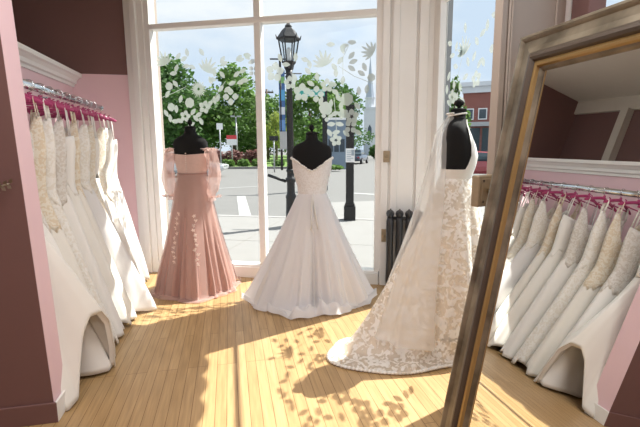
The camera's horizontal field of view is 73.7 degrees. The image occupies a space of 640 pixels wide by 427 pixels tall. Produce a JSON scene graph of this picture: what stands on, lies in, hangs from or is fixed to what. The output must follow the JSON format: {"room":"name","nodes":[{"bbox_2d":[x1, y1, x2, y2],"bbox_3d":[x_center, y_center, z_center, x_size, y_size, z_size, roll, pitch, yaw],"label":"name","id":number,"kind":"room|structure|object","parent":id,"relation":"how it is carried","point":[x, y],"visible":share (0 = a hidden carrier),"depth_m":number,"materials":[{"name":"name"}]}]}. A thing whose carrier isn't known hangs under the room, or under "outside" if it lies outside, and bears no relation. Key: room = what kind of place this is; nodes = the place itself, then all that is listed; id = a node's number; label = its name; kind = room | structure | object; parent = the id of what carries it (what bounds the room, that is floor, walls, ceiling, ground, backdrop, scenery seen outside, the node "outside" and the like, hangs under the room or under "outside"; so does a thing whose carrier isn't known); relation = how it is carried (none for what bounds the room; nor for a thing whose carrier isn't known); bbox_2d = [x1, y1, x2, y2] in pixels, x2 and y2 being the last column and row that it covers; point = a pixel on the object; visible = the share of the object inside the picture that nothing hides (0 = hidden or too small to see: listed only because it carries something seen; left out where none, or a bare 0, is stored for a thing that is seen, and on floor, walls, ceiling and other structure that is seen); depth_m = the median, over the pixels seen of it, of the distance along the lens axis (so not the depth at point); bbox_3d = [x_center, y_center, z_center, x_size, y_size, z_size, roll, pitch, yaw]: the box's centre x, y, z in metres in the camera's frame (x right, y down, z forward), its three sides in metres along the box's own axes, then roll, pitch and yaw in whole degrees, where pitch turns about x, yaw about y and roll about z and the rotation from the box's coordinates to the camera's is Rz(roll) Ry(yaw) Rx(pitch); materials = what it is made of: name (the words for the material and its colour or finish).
{"room":"clothing store","nodes":[
{"label":"clothing store","id":0,"kind":"room"},
{"bbox_2d":[0,36,53,407],"bbox_3d":[-2.559,-0.514,1.809,2.368,3.300,0.150,-2,9,-12],"label":"wall pier","id":1,"kind":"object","parent":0,"point":[25,380],"visible":0.67,"depth_m":2.10,"materials":[{"name":"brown paint"}]},
{"bbox_2d":[0,179,11,190],"bbox_3d":[-1.512,-0.115,1.978,0.167,0.093,0.028,-1,9,-3],"label":"wall ornament","id":2,"kind":"object","parent":1,"relation":"attached to","point":[2,187],"visible":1,"depth_m":1.99,"materials":[{"name":"brown metal"}]},
{"bbox_2d":[0,0,61,401],"bbox_3d":[-1.786,-0.544,1.976,0.789,3.300,0.158,-2,9,-12],"label":"wall","id":3,"kind":"structure","parent":0,"point":[7,24],"depth_m":2.11,"materials":[{"name":"pink paint"}]},
{"bbox_2d":[0,402,58,426],"bbox_3d":[-2.476,1.072,1.983,2.284,0.110,0.013,-2,9,-12],"label":"baseboard","id":4,"kind":"structure","parent":3,"relation":"attached to","point":[36,414],"depth_m":2.18,"materials":[{"name":"brown paint"}]},
{"bbox_2d":[55,390,65,420],"bbox_3d":[-1.382,1.018,2.292,0.014,0.110,0.172,-2,9,-12],"label":"baseboard","id":5,"kind":"structure","parent":3,"relation":"attached to","point":[60,401],"depth_m":2.26,"materials":[{"name":"white paint"}]},
{"bbox_2d":[21,67,74,128],"bbox_3d":[-2.403,-0.183,3.407,0.100,2.160,2.760,-2,9,-12],"label":"wall","id":6,"kind":"structure","parent":0,"point":[35,77],"depth_m":3.87,"materials":[{"name":"pink paint"}]},
{"bbox_2d":[17,41,81,86],"bbox_3d":[-2.307,-1.218,3.245,0.100,0.135,2.710,-2,9,-12],"label":"trim","id":7,"kind":"structure","parent":6,"relation":"attached to","point":[30,59],"depth_m":3.76,"materials":[{"name":"white paint"}]},
{"bbox_2d":[23,79,103,110],"bbox_3d":[-2.175,-0.936,3.230,0.330,0.100,2.541,-2,9,-12],"label":"rail","id":8,"kind":"object","parent":6,"relation":"attached to","point":[27,84],"visible":0.64,"depth_m":3.35,"materials":[{"name":"silver metal"}]},
{"bbox_2d":[25,92,43,104],"bbox_3d":[-1.887,-0.751,2.542,0.418,0.197,0.028,-2,9,-12],"label":"hanger","id":9,"kind":"object","parent":8,"relation":"hanging from","point":[38,101],"visible":0.23,"depth_m":2.58,"materials":[{"name":"plastic"}]},
{"bbox_2d":[30,96,115,356],"bbox_3d":[-1.751,0.133,2.718,0.733,1.708,0.246,-2,9,-12],"label":"dress","id":10,"kind":"object","parent":9,"relation":"hanging from","point":[40,149],"visible":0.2,"depth_m":2.65,"materials":[{"name":"beige fabric"}]},
{"bbox_2d":[24,93,52,106],"bbox_3d":[-1.922,-0.776,2.707,0.418,0.197,0.028,-1,9,-6],"label":"hanger","id":11,"kind":"object","parent":8,"relation":"hanging from","point":[46,103],"visible":0.3,"depth_m":2.73,"materials":[{"name":"plastic"}]},
{"bbox_2d":[42,98,118,343],"bbox_3d":[-1.807,0.109,2.864,0.720,1.710,0.238,-2,9,-12],"label":"dress","id":12,"kind":"object","parent":11,"relation":"hanging from","point":[53,196],"visible":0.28,"depth_m":2.82,"materials":[{"name":"beige fabric"}]},
{"bbox_2d":[25,79,64,109],"bbox_3d":[-1.958,-0.801,2.871,0.418,0.197,0.028,-3,9,-15],"label":"hanger","id":13,"kind":"object","parent":8,"relation":"hanging from","point":[59,106],"visible":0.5,"depth_m":2.90,"materials":[{"name":"plastic"}]},
{"bbox_2d":[53,104,124,337],"bbox_3d":[-1.832,0.093,3.037,0.704,1.690,0.249,-2,9,-12],"label":"dress","id":14,"kind":"object","parent":13,"relation":"hanging from","point":[58,128],"visible":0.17,"depth_m":3.03,"materials":[{"name":"beige fabric"}]},
{"bbox_2d":[27,83,73,111],"bbox_3d":[-1.993,-0.826,3.035,0.418,0.197,0.028,-3,9,-15],"label":"hanger","id":15,"kind":"object","parent":8,"relation":"hanging from","point":[67,108],"visible":0.38,"depth_m":3.06,"materials":[{"name":"plastic"}]},
{"bbox_2d":[65,109,131,324],"bbox_3d":[-1.865,0.061,3.192,0.730,1.708,0.235,-1,9,-7],"label":"dress","id":16,"kind":"object","parent":15,"relation":"hanging from","point":[102,263],"visible":0.24,"depth_m":3.22,"materials":[{"name":"white fabric"}]},
{"bbox_2d":[27,86,77,112],"bbox_3d":[-2.028,-0.851,3.200,0.418,0.197,0.028,0,9,1],"label":"hanger","id":17,"kind":"object","parent":8,"relation":"hanging from","point":[49,98],"visible":0.5,"depth_m":3.21,"materials":[{"name":"plastic"}]},
{"bbox_2d":[28,89,88,114],"bbox_3d":[-2.063,-0.876,3.364,0.418,0.197,0.028,-4,9,-20],"label":"hanger","id":18,"kind":"object","parent":8,"relation":"hanging from","point":[77,108],"visible":0.49,"depth_m":3.39,"materials":[{"name":"plastic"}]},
{"bbox_2d":[40,92,93,116],"bbox_3d":[-2.098,-0.901,3.529,0.418,0.197,0.028,-2,9,-12],"label":"hanger","id":19,"kind":"object","parent":8,"relation":"hanging from","point":[90,113],"visible":0.45,"depth_m":3.53,"materials":[{"name":"plastic"}]},
{"bbox_2d":[51,94,97,117],"bbox_3d":[-2.129,-0.923,3.674,0.418,0.197,0.028,0,9,0],"label":"hanger","id":20,"kind":"object","parent":8,"relation":"hanging from","point":[95,115],"visible":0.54,"depth_m":3.68,"materials":[{"name":"plastic"}]},
{"bbox_2d":[56,112,119,237],"bbox_3d":[-2.023,-0.036,3.837,0.674,1.706,0.246,-2,9,-12],"label":"dress","id":21,"kind":"object","parent":20,"relation":"hanging from","point":[92,118],"visible":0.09,"depth_m":3.75,"materials":[{"name":"white fabric"}]},
{"bbox_2d":[52,96,104,118],"bbox_3d":[-2.158,-0.944,3.809,0.418,0.197,0.028,-5,10,-26],"label":"hanger","id":22,"kind":"object","parent":8,"relation":"hanging from","point":[100,116],"visible":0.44,"depth_m":3.86,"materials":[{"name":"plastic"}]},
{"bbox_2d":[62,98,108,119],"bbox_3d":[-2.187,-0.964,3.945,0.418,0.197,0.028,-3,9,-19],"label":"hanger","id":23,"kind":"object","parent":8,"relation":"hanging from","point":[106,118],"visible":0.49,"depth_m":3.95,"materials":[{"name":"plastic"}]},
{"bbox_2d":[64,100,112,120],"bbox_3d":[-2.216,-0.985,4.080,0.418,0.197,0.028,-3,9,-20],"label":"hanger","id":24,"kind":"object","parent":8,"relation":"hanging from","point":[110,119],"visible":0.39,"depth_m":4.08,"materials":[{"name":"plastic"}]},
{"bbox_2d":[70,102,116,121],"bbox_3d":[-2.247,-1.007,4.225,0.418,0.197,0.028,-4,10,-25],"label":"hanger","id":25,"kind":"object","parent":8,"relation":"hanging from","point":[113,120],"visible":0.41,"depth_m":4.25,"materials":[{"name":"plastic"}]},
{"bbox_2d":[11,0,139,242],"bbox_3d":[-2.754,-0.954,4.693,1.496,3.300,0.200,-2,9,-12],"label":"wall","id":26,"kind":"structure","parent":0,"point":[84,36],"depth_m":4.54,"materials":[{"name":"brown paint"}]},
{"bbox_2d":[122,0,158,272],"bbox_3d":[-1.955,-0.967,4.744,0.220,3.300,0.195,1,9,11],"label":"trim","id":27,"kind":"structure","parent":26,"relation":"attached to","point":[132,9],"depth_m":4.67,"materials":[{"name":"white paint"}]},
{"bbox_2d":[153,0,168,228],"bbox_3d":[-2.057,-1.043,4.915,0.450,3.800,0.180,1,9,11],"label":"wall","id":28,"kind":"structure","parent":0,"point":[154,1],"depth_m":4.89,"materials":[{"name":"beige paint"}]},
{"bbox_2d":[142,0,382,284],"bbox_3d":[-0.477,-0.859,4.473,3.270,3.450,0.170,1,9,11],"label":"window","id":29,"kind":"structure","parent":28,"relation":"in","point":[242,268],"depth_m":4.40,"materials":[{"name":"white paint"}]},
{"bbox_2d":[23,272,451,426],"bbox_3d":[-0.705,1.339,0.931,5.300,0.120,8.900,-2,9,-12],"label":"floor","id":30,"kind":"structure","parent":0,"point":[222,361],"depth_m":2.61,"materials":[{"name":"brown wood"}]},
{"bbox_2d":[30,106,136,319],"bbox_3d":[-1.901,0.033,3.365,0.761,1.711,0.221,-2,9,-13],"label":"dress","id":31,"kind":"object","parent":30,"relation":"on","point":[73,126],"visible":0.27,"depth_m":3.33,"materials":[{"name":"white fabric"}]},
{"bbox_2d":[37,109,156,310],"bbox_3d":[-1.856,0.008,3.545,0.845,1.704,0.230,-2,9,-12],"label":"dress","id":32,"kind":"object","parent":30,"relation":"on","point":[140,297],"visible":0.34,"depth_m":3.58,"materials":[{"name":"beige fabric"}]},
{"bbox_2d":[64,119,131,251],"bbox_3d":[-2.107,-0.076,4.101,0.635,1.704,0.230,-2,9,-12],"label":"dress","id":33,"kind":"object","parent":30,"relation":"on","point":[104,128],"visible":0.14,"depth_m":4.06,"materials":[{"name":"beige fabric"}]},
{"bbox_2d":[87,115,111,222],"bbox_3d":[-1.974,-0.015,3.693,0.723,1.707,0.225,-2,9,-10],"label":"dress","id":34,"kind":"object","parent":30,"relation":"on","point":[93,183],"visible":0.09,"depth_m":3.62,"materials":[{"name":"fabric"}]},
{"bbox_2d":[60,114,139,274],"bbox_3d":[-2.046,-0.054,3.955,0.693,1.707,0.235,-2,9,-12],"label":"dress","id":35,"kind":"object","parent":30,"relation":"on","point":[100,132],"visible":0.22,"depth_m":3.96,"materials":[{"name":"fabric"}]},
{"bbox_2d":[71,116,144,282],"bbox_3d":[-2.125,-0.099,4.232,0.636,1.711,0.222,-2,9,-12],"label":"dress","id":36,"kind":"object","parent":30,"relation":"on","point":[114,187],"visible":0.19,"depth_m":4.25,"materials":[{"name":"beige fabric"}]},
{"bbox_2d":[77,117,149,279],"bbox_3d":[-2.160,-0.115,4.375,0.676,1.700,0.243,-2,9,-12],"label":"dress","id":37,"kind":"object","parent":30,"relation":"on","point":[136,244],"visible":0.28,"depth_m":4.44,"materials":[{"name":"white fabric"}]},
{"bbox_2d":[173,119,207,154],"bbox_3d":[-1.254,-0.080,4.242,0.337,1.690,0.289,-2,9,-12],"label":"mannequin","id":38,"kind":"object","parent":30,"relation":"on","point":[189,143],"visible":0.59,"depth_m":4.07,"materials":[{"name":"black fabric"}]},
{"bbox_2d":[149,147,241,302],"bbox_3d":[-1.248,0.061,4.211,0.901,1.412,0.893,-2,9,-12],"label":"gown","id":39,"kind":"object","parent":38,"relation":"on","point":[196,265],"visible":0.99,"depth_m":4.07,"materials":[{"name":"pink fabric"}]},
{"bbox_2d":[292,124,331,169],"bbox_3d":[-0.070,0.001,3.915,0.349,1.615,0.283,-2,9,-12],"label":"mannequin","id":40,"kind":"object","parent":30,"relation":"on","point":[311,153],"visible":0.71,"depth_m":3.76,"materials":[{"name":"black fabric"}]},
{"bbox_2d":[241,156,376,319],"bbox_3d":[-0.071,0.149,3.886,1.131,1.322,0.960,-8,11,-40],"label":"gown","id":41,"kind":"object","parent":40,"relation":"on","point":[311,268],"visible":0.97,"depth_m":3.76,"materials":[{"name":"white fabric"}]},
{"bbox_2d":[385,209,422,282],"bbox_3d":[0.819,0.364,4.190,0.350,0.803,0.206,1,9,11],"label":"radiator","id":42,"kind":"object","parent":30,"relation":"on","point":[399,218],"visible":0.48,"depth_m":4.10,"materials":[{"name":"metal"}]},
{"bbox_2d":[441,98,471,169],"bbox_3d":[0.974,0.054,3.111,0.289,1.740,0.336,-2,9,-12],"label":"mannequin","id":43,"kind":"object","parent":30,"relation":"on","point":[456,142],"visible":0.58,"depth_m":2.90,"materials":[{"name":"black fabric"}]},
{"bbox_2d":[326,112,482,374],"bbox_3d":[0.667,0.125,2.980,1.333,1.634,0.845,-2,9,-12],"label":"gown","id":44,"kind":"object","parent":43,"relation":"on","point":[413,326],"visible":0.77,"depth_m":2.90,"materials":[{"name":"fabric"}]},
{"bbox_2d":[440,0,639,426],"bbox_3d":[0.990,0.252,1.421,0.696,1.857,1.105,-2,9,-12],"label":"floor mirror","id":45,"kind":"object","parent":30,"relation":"on","point":[549,336],"visible":1,"depth_m":1.49,"materials":[{"name":"brown metal"}]},
{"bbox_2d":[383,151,389,161],"bbox_3d":[0.651,-0.558,4.181,0.064,0.110,0.026,1,9,11],"label":"brass plate","id":46,"kind":"object","parent":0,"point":[386,154],"visible":1,"depth_m":4.18,"materials":[{"name":"gold metal"}]},
{"bbox_2d":[444,0,452,129],"bbox_3d":[0.952,-0.974,4.345,0.691,3.800,0.448,2,9,13],"label":"wall","id":47,"kind":"structure","parent":0,"point":[450,3],"depth_m":4.12,"materials":[{"name":"paint"}]},
{"bbox_2d":[381,229,385,241],"bbox_3d":[0.641,0.223,4.303,0.048,0.130,0.026,1,9,11],"label":"brass plate","id":48,"kind":"object","parent":47,"relation":"attached to","point":[383,231],"visible":0.9,"depth_m":4.31,"materials":[{"name":"gold metal"}]},
{"bbox_2d":[379,0,434,284],"bbox_3d":[0.858,-0.898,4.181,0.500,3.300,0.160,1,9,11],"label":"trim","id":49,"kind":"structure","parent":47,"relation":"attached to","point":[408,25],"depth_m":4.10,"materials":[{"name":"white paint"}]},
{"bbox_3d":[2.127,-0.218,-0.312,0.150,3.300,5.780,-2,9,-12],"label":"wall","id":50,"kind":"structure","parent":0,"visible":0},
{"bbox_2d":[429,0,494,199],"bbox_3d":[1.306,-0.690,3.297,0.150,3.450,1.680,-2,9,-12],"label":"window","id":51,"kind":"structure","parent":50,"relation":"in","point":[441,6],"depth_m":3.92,"materials":[{"name":"white paint"}]},
{"bbox_2d":[471,0,565,206],"bbox_3d":[1.067,-0.462,2.281,0.737,2.990,0.119,-8,11,-40],"label":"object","id":52,"kind":"structure","parent":50,"relation":"in","point":[515,20],"depth_m":2.16,"materials":[{"name":"beige paint"}]},
{"bbox_2d":[565,0,572,21],"bbox_3d":[1.392,-0.644,2.501,0.110,3.300,0.070,-2,9,-12],"label":"trim","id":53,"kind":"structure","parent":50,"relation":"attached to","point":[568,12],"depth_m":2.39,"materials":[{"name":"white paint"}]},
{"bbox_2d":[571,0,605,19],"bbox_3d":[1.603,-1.375,1.649,0.110,1.200,1.430,-2,9,-12],"label":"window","id":54,"kind":"structure","parent":50,"relation":"in","point":[579,7],"depth_m":2.29,"materials":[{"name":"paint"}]},
{"bbox_3d":[-1.812,-0.699,2.194,0.418,0.197,0.028,-2,9,-10],"label":"hanger","id":55,"kind":"object","parent":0,"visible":0},
{"bbox_2d":[44,236,115,410],"bbox_3d":[-1.638,0.189,2.366,0.753,1.722,0.482,-2,9,-12],"label":"dress","id":56,"kind":"object","parent":55,"relation":"hanging from","point":[74,305],"visible":0.28,"depth_m":2.40,"materials":[{"name":"white fabric"}]},
{"bbox_3d":[-1.852,-0.726,2.378,0.418,0.197,0.028,-2,9,-10],"label":"hanger","id":57,"kind":"object","parent":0,"visible":0},
{"bbox_2d":[30,132,111,376],"bbox_3d":[-1.724,0.161,2.539,0.771,1.703,0.232,-2,9,-12],"label":"dress","id":58,"kind":"object","parent":57,"relation":"hanging from","point":[94,358],"visible":0.1,"depth_m":2.63,"materials":[{"name":"beige fabric"}]},
{"label":"outside","id":59,"kind":"structure","parent":0,"visible":0},
{"bbox_2d":[225,155,286,166],"bbox_3d":[-24.939,-8.319,65.930,58.597,0.170,68.875,-2,9,-12],"label":"lawn","id":60,"kind":"structure","parent":59,"point":[269,162],"depth_m":48.22,"materials":[{"name":"green plant"}]},
{"bbox_2d":[160,53,219,148],"bbox_3d":[-15.713,-10.892,44.377,10.330,11.697,8.759,-2,9,-12],"label":"leafy tree","id":61,"kind":"object","parent":60,"relation":"on","point":[176,129],"visible":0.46,"depth_m":43.58,"materials":[{"name":"green plant"}]},
{"bbox_2d":[217,150,224,161],"bbox_3d":[-9.661,-5.039,39.127,2.065,1.757,1.732,-2,9,-12],"label":"shrub","id":62,"kind":"object","parent":60,"relation":"on","point":[218,151],"visible":0.09,"depth_m":38.88,"materials":[{"name":"red plant"}]},
{"bbox_2d":[222,159,234,166],"bbox_3d":[-7.861,-4.306,36.674,1.184,0.858,1.112,-2,9,-12],"label":"shrub","id":63,"kind":"object","parent":60,"relation":"on","point":[230,162],"visible":0.84,"depth_m":36.48,"materials":[{"name":"green plant"}]},
{"bbox_2d":[226,135,236,159],"bbox_3d":[-7.619,-5.348,37.010,0.867,2.829,0.153,-2,9,-12],"label":"street sign","id":64,"kind":"object","parent":60,"relation":"on","point":[231,139],"visible":0.83,"depth_m":36.81,"materials":[{"name":"metal"}]},
{"bbox_2d":[223,149,243,164],"bbox_3d":[-7.837,-5.082,39.073,2.220,1.658,1.884,-2,9,-12],"label":"shrub","id":65,"kind":"object","parent":60,"relation":"on","point":[237,155],"visible":0.61,"depth_m":38.68,"materials":[{"name":"red plant"}]},
{"bbox_2d":[230,115,240,149],"bbox_3d":[-7.974,-6.926,40.888,1.005,4.780,0.319,-2,9,-12],"label":"light pole","id":66,"kind":"object","parent":60,"relation":"on","point":[230,115],"visible":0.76,"depth_m":40.61,"materials":[{"name":"metal"}]},
{"bbox_2d":[197,62,278,154],"bbox_3d":[-11.018,-12.005,51.376,10.664,11.729,10.050,-7,11,-38],"label":"leafy tree","id":67,"kind":"object","parent":60,"relation":"on","point":[222,116],"visible":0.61,"depth_m":49.35,"materials":[{"name":"green plant"}]},
{"bbox_2d":[236,158,249,166],"bbox_3d":[-6.570,-4.320,36.676,1.302,0.842,1.067,-2,9,-12],"label":"shrub","id":68,"kind":"object","parent":60,"relation":"on","point":[243,163],"visible":0.98,"depth_m":36.46,"materials":[{"name":"green plant"}]},
{"bbox_2d":[243,149,256,164],"bbox_3d":[-6.120,-5.113,39.111,1.987,1.635,1.562,-2,9,-12],"label":"shrub","id":69,"kind":"object","parent":60,"relation":"on","point":[253,154],"visible":0.44,"depth_m":38.67,"materials":[{"name":"red plant"}]},
{"bbox_2d":[251,158,257,166],"bbox_3d":[-5.359,-4.296,36.673,1.211,0.954,1.011,-2,9,-12],"label":"shrub","id":70,"kind":"object","parent":60,"relation":"on","point":[254,161],"visible":0.49,"depth_m":36.40,"materials":[{"name":"green plant"}]},
{"bbox_2d":[229,98,286,156],"bbox_3d":[-11.546,-14.549,71.862,13.291,11.442,12.430,-2,9,-12],"label":"leafy tree","id":71,"kind":"object","parent":60,"relation":"on","point":[236,112],"visible":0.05,"depth_m":69.74,"materials":[{"name":"green plant"}]},
{"bbox_2d":[265,89,272,159],"bbox_3d":[-7.082,-11.855,57.526,1.807,9.480,0.400,-2,9,-12],"label":"utility pole","id":72,"kind":"object","parent":60,"relation":"on","point":[267,91],"visible":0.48,"depth_m":57.64,"materials":[{"name":"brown wood"}]},
{"bbox_2d":[266,111,286,159],"bbox_3d":[-4.689,-7.777,43.889,3.294,5.527,3.406,3,9,18],"label":"leafy tree","id":73,"kind":"object","parent":60,"relation":"on","point":[275,120],"visible":0.56,"depth_m":43.48,"materials":[{"name":"green plant"}]},
{"bbox_2d":[272,159,284,165],"bbox_3d":[-3.651,-4.406,37.202,1.310,0.739,1.169,-2,9,-12],"label":"shrub","id":74,"kind":"object","parent":60,"relation":"on","point":[277,162],"visible":0.68,"depth_m":36.87,"materials":[{"name":"green plant"}]},
{"bbox_2d":[266,108,307,154],"bbox_3d":[-4.855,-14.624,75.751,12.548,9.462,12.347,-2,9,-12],"label":"leafy tree","id":75,"kind":"object","parent":60,"relation":"on","point":[297,138],"visible":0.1,"depth_m":73.41,"materials":[{"name":"green plant"}]},
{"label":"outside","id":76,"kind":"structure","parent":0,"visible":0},
{"bbox_2d":[168,151,485,215],"bbox_3d":[17.549,-22.381,156.992,420.000,0.100,297.000,-2,9,-12],"label":"road","id":77,"kind":"structure","parent":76,"point":[364,174],"depth_m":18.34,"materials":[{"name":"grey asphalt"}]},
{"bbox_2d":[174,163,228,173],"bbox_3d":[-7.997,-3.047,26.132,4.509,1.565,1.830,0,9,0],"label":"parked car","id":78,"kind":"object","parent":77,"relation":"on","point":[223,166],"visible":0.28,"depth_m":25.49,"materials":[{"name":"silver metal"}]},
{"bbox_2d":[216,123,222,162],"bbox_3d":[-7.917,-5.303,33.948,0.478,3.670,0.154,-2,9,-12],"label":"street sign","id":79,"kind":"object","parent":77,"relation":"on","point":[219,126],"visible":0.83,"depth_m":33.72,"materials":[{"name":"metal"}]},
{"bbox_2d":[228,166,286,168],"bbox_3d":[-25.491,-3.761,36.131,46.283,0.180,0.300,0,9,1],"label":"trim","id":80,"kind":"structure","parent":77,"relation":"on","point":[285,167],"depth_m":35.61,"materials":[{"name":"grey concrete"}]},
{"bbox_2d":[269,136,277,171],"bbox_3d":[-3.227,-4.161,30.031,0.632,2.540,0.150,-1,9,-6],"label":"street sign","id":81,"kind":"object","parent":77,"relation":"on","point":[271,138],"visible":1,"depth_m":29.89,"materials":[{"name":"metal"}]},
{"bbox_2d":[230,186,374,214],"bbox_3d":[-0.809,-0.559,14.752,6.592,0.001,9.873,-2,9,-12],"label":"road marking","id":82,"kind":"object","parent":77,"relation":"on","point":[243,208],"depth_m":12.94,"materials":[{"name":"paint"}]},
{"bbox_2d":[265,72,354,141],"bbox_3d":[-1.129,-11.979,53.382,12.370,10.954,9.763,-2,9,-12],"label":"leafy tree","id":83,"kind":"object","parent":77,"relation":"on","point":[298,105],"visible":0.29,"depth_m":52.19,"materials":[{"name":"green plant"}]},
{"bbox_2d":[300,89,327,189],"bbox_3d":[-0.303,-2.911,16.935,1.200,3.995,0.236,0,9,1],"label":"mast","id":84,"kind":"object","parent":77,"relation":"on","point":[324,123],"visible":0.25,"depth_m":16.75,"materials":[{"name":"metal"}]},
{"bbox_2d":[303,79,364,139],"bbox_3d":[2.517,-13.364,60.895,8.901,11.365,9.126,-8,11,-40],"label":"leafy tree","id":85,"kind":"object","parent":77,"relation":"on","point":[343,89],"visible":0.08,"depth_m":59.44,"materials":[{"name":"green plant"}]},
{"bbox_2d":[327,117,345,168],"bbox_3d":[1.407,-5.930,36.406,1.872,4.053,5.200,0,9,2],"label":"building","id":86,"kind":"structure","parent":77,"relation":"on","point":[338,151],"depth_m":33.92,"materials":[{"name":"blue glass"}]},
{"bbox_2d":[331,164,343,169],"bbox_3d":[1.031,-3.424,31.190,1.455,0.570,1.165,-2,9,-12],"label":"shrub","id":87,"kind":"object","parent":77,"relation":"on","point":[334,167],"visible":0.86,"depth_m":30.91,"materials":[{"name":"green plant"}]},
{"bbox_2d":[355,149,367,163],"bbox_3d":[4.020,-6.187,46.336,1.820,1.515,4.406,2,9,18],"label":"parked car","id":88,"kind":"object","parent":77,"relation":"on","point":[360,155],"visible":0.62,"depth_m":45.16,"materials":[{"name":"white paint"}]},
{"bbox_2d":[354,119,374,148],"bbox_3d":[3.999,-14.866,78.063,10.942,9.134,11.799,-2,9,-12],"label":"leafy tree","id":89,"kind":"object","parent":77,"relation":"on","point":[358,137],"visible":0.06,"depth_m":76.69,"materials":[{"name":"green plant"}]},
{"bbox_2d":[364,57,375,155],"bbox_3d":[13.849,-24.614,101.340,11.676,21.196,16.513,-2,9,-12],"label":"church","id":90,"kind":"structure","parent":77,"relation":"on","point":[370,109],"depth_m":93.94,"materials":[{"name":"white"}]},
{"bbox_2d":[368,145,374,158],"bbox_3d":[8.003,-8.683,60.013,2.502,2.393,2.105,0,9,3],"label":"shrub","id":91,"kind":"object","parent":77,"relation":"on","point":[371,152],"visible":0.27,"depth_m":59.82,"materials":[{"name":"green plant"}]},
{"bbox_2d":[449,75,471,128],"bbox_3d":[8.383,-5.543,26.823,2.444,6.110,2.008,-2,9,-12],"label":"leafy tree","id":92,"kind":"object","parent":77,"relation":"on","point":[468,114],"visible":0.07,"depth_m":26.36,"materials":[{"name":"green plant"}]},
{"bbox_2d":[461,81,490,151],"bbox_3d":[19.104,-9.046,44.008,8.082,7.700,10.800,3,9,23],"label":"brick building","id":93,"kind":"structure","parent":77,"relation":"on","point":[477,99],"depth_m":40.33,"materials":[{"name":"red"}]},
{"bbox_2d":[473,151,487,173],"bbox_3d":[8.680,-2.675,23.363,4.206,1.465,1.820,3,9,23],"label":"parked car","id":94,"kind":"object","parent":77,"relation":"on","point":[481,166],"visible":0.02,"depth_m":22.57,"materials":[{"name":"red paint"}]},
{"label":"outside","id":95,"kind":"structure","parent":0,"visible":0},
{"bbox_2d":[331,201,484,218],"bbox_3d":[6.090,2.758,-7.582,4.380,0.120,42.000,-2,9,-12],"label":"ground side walk","id":96,"kind":"structure","parent":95,"point":[364,209],"depth_m":10.92,"materials":[{"name":"concrete"}]},
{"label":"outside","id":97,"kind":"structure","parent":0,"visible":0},
{"bbox_2d":[169,215,373,267],"bbox_3d":[-26.556,-0.114,12.479,63.600,0.130,4.900,1,9,11],"label":"sidewalk","id":98,"kind":"structure","parent":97,"point":[235,230],"depth_m":7.62,"materials":[{"name":"concrete"}]},
{"bbox_2d":[169,213,373,219],"bbox_3d":[-26.092,-0.533,14.755,63.600,0.010,0.180,1,9,11],"label":"curb","id":99,"kind":"object","parent":98,"relation":"on","point":[169,213],"depth_m":9.79,"materials":[{"name":"concrete"}]},
{"bbox_2d":[268,23,301,216],"bbox_3d":[-0.684,-1.738,8.307,0.694,4.032,0.432,-2,9,-12],"label":"street lamp","id":100,"kind":"object","parent":98,"relation":"on","point":[288,34],"visible":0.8,"depth_m":8.26,"materials":[{"name":"black metal"}]},
{"bbox_2d":[218,217,356,249],"bbox_3d":[-26.576,-0.159,12.331,63.615,0.002,4.581,1,9,11],"label":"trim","id":101,"kind":"structure","parent":98,"relation":"on","point":[218,217],"depth_m":7.27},
{"bbox_2d":[344,105,355,220],"bbox_3d":[0.641,-1.070,9.147,0.250,2.440,0.250,0,9,4],"label":"post","id":102,"kind":"object","parent":98,"relation":"on","point":[349,207],"visible":0.97,"depth_m":9.10,"materials":[{"name":"black metal"}]},
{"bbox_2d":[347,150,353,158],"bbox_3d":[0.643,-1.232,9.019,0.160,0.220,0.002,0,9,4],"label":"print","id":103,"kind":"object","parent":102,"relation":"attached to","point":[350,153],"depth_m":9.02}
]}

